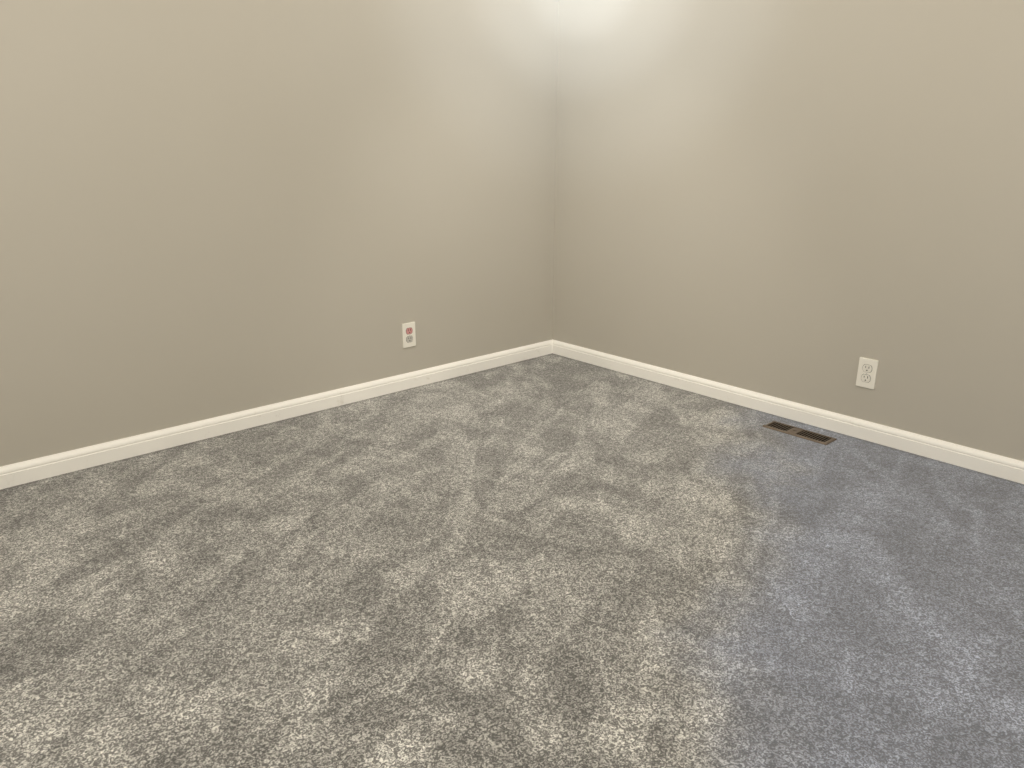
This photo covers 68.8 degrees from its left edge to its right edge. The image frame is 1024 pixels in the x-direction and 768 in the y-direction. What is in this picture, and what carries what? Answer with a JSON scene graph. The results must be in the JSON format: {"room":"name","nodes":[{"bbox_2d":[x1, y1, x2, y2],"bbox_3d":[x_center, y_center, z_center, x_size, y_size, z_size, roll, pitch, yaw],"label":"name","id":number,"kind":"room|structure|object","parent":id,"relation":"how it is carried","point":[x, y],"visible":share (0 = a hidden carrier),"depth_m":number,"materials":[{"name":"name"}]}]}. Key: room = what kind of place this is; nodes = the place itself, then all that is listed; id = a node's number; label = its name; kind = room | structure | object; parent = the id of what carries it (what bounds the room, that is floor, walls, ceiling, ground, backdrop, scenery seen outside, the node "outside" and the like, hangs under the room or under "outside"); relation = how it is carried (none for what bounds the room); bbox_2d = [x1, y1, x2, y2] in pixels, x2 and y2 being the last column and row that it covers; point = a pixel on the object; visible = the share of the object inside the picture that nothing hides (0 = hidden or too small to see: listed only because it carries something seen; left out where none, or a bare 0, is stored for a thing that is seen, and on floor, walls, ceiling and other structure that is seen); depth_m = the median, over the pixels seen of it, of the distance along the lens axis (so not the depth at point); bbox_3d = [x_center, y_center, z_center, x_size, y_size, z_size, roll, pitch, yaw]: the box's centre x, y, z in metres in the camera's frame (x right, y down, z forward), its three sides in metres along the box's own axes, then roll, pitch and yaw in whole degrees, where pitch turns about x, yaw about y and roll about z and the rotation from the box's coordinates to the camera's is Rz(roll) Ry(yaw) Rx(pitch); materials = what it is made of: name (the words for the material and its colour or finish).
{"room":"empty carpeted room","nodes":[
{"label":"empty carpeted room","id":0,"kind":"room"},
{"bbox_2d":[0,0,557,466],"bbox_3d":[-1.194,-0.979,2.639,3.940,2.440,0.120,-15,23,-39],"label":"wall","id":1,"kind":"structure","parent":0,"point":[212,208],"depth_m":2.85,"materials":[{"name":"beige paint"}]},
{"bbox_2d":[0,340,551,489],"bbox_3d":[-1.150,0.164,2.949,3.700,0.074,0.015,-15,23,-39],"label":"baseboard","id":2,"kind":"structure","parent":1,"relation":"attached to","point":[44,467],"depth_m":3.00,"materials":[{"name":"white paint"}]},
{"bbox_2d":[402,322,415,347],"bbox_3d":[-0.476,-0.227,3.462,0.070,0.114,0.007,-15,23,-39],"label":"electrical outlet","id":3,"kind":"object","parent":1,"relation":"attached to","point":[408,335],"visible":1,"depth_m":3.46,"materials":[{"name":"white plastic"}]},
{"bbox_2d":[0,353,1023,767],"bbox_3d":[0.080,0.662,1.666,3.940,0.100,3.940,-15,23,-39],"label":"floor","id":4,"kind":"structure","parent":0,"point":[552,561],"depth_m":1.90,"materials":[{"name":"grey carpet"}]},
{"bbox_2d":[762,421,836,444],"bbox_3d":[1.141,0.191,2.971,0.088,0.008,0.268,-15,23,-39],"label":"floor vent","id":5,"kind":"object","parent":4,"relation":"in","point":[800,433],"visible":1,"depth_m":2.96,"materials":[{"name":"beige metal"}]},
{"bbox_2d":[553,0,1023,460],"bbox_3d":[1.543,-0.920,2.454,0.120,2.440,3.820,-15,23,-39],"label":"wall","id":6,"kind":"structure","parent":0,"point":[808,202],"depth_m":2.90,"materials":[{"name":"beige paint"}]},
{"bbox_2d":[552,339,1023,483],"bbox_3d":[1.463,0.211,2.801,0.015,0.074,3.670,-15,23,-39],"label":"baseboard","id":7,"kind":"structure","parent":6,"relation":"attached to","point":[992,464],"depth_m":3.03,"materials":[{"name":"white paint"}]},
{"bbox_2d":[856,357,878,388],"bbox_3d":[1.355,-0.041,2.853,0.007,0.114,0.070,-15,23,-39],"label":"electrical outlet","id":8,"kind":"object","parent":6,"relation":"attached to","point":[867,373],"visible":1,"depth_m":2.85,"materials":[{"name":"white plastic"}]}
]}

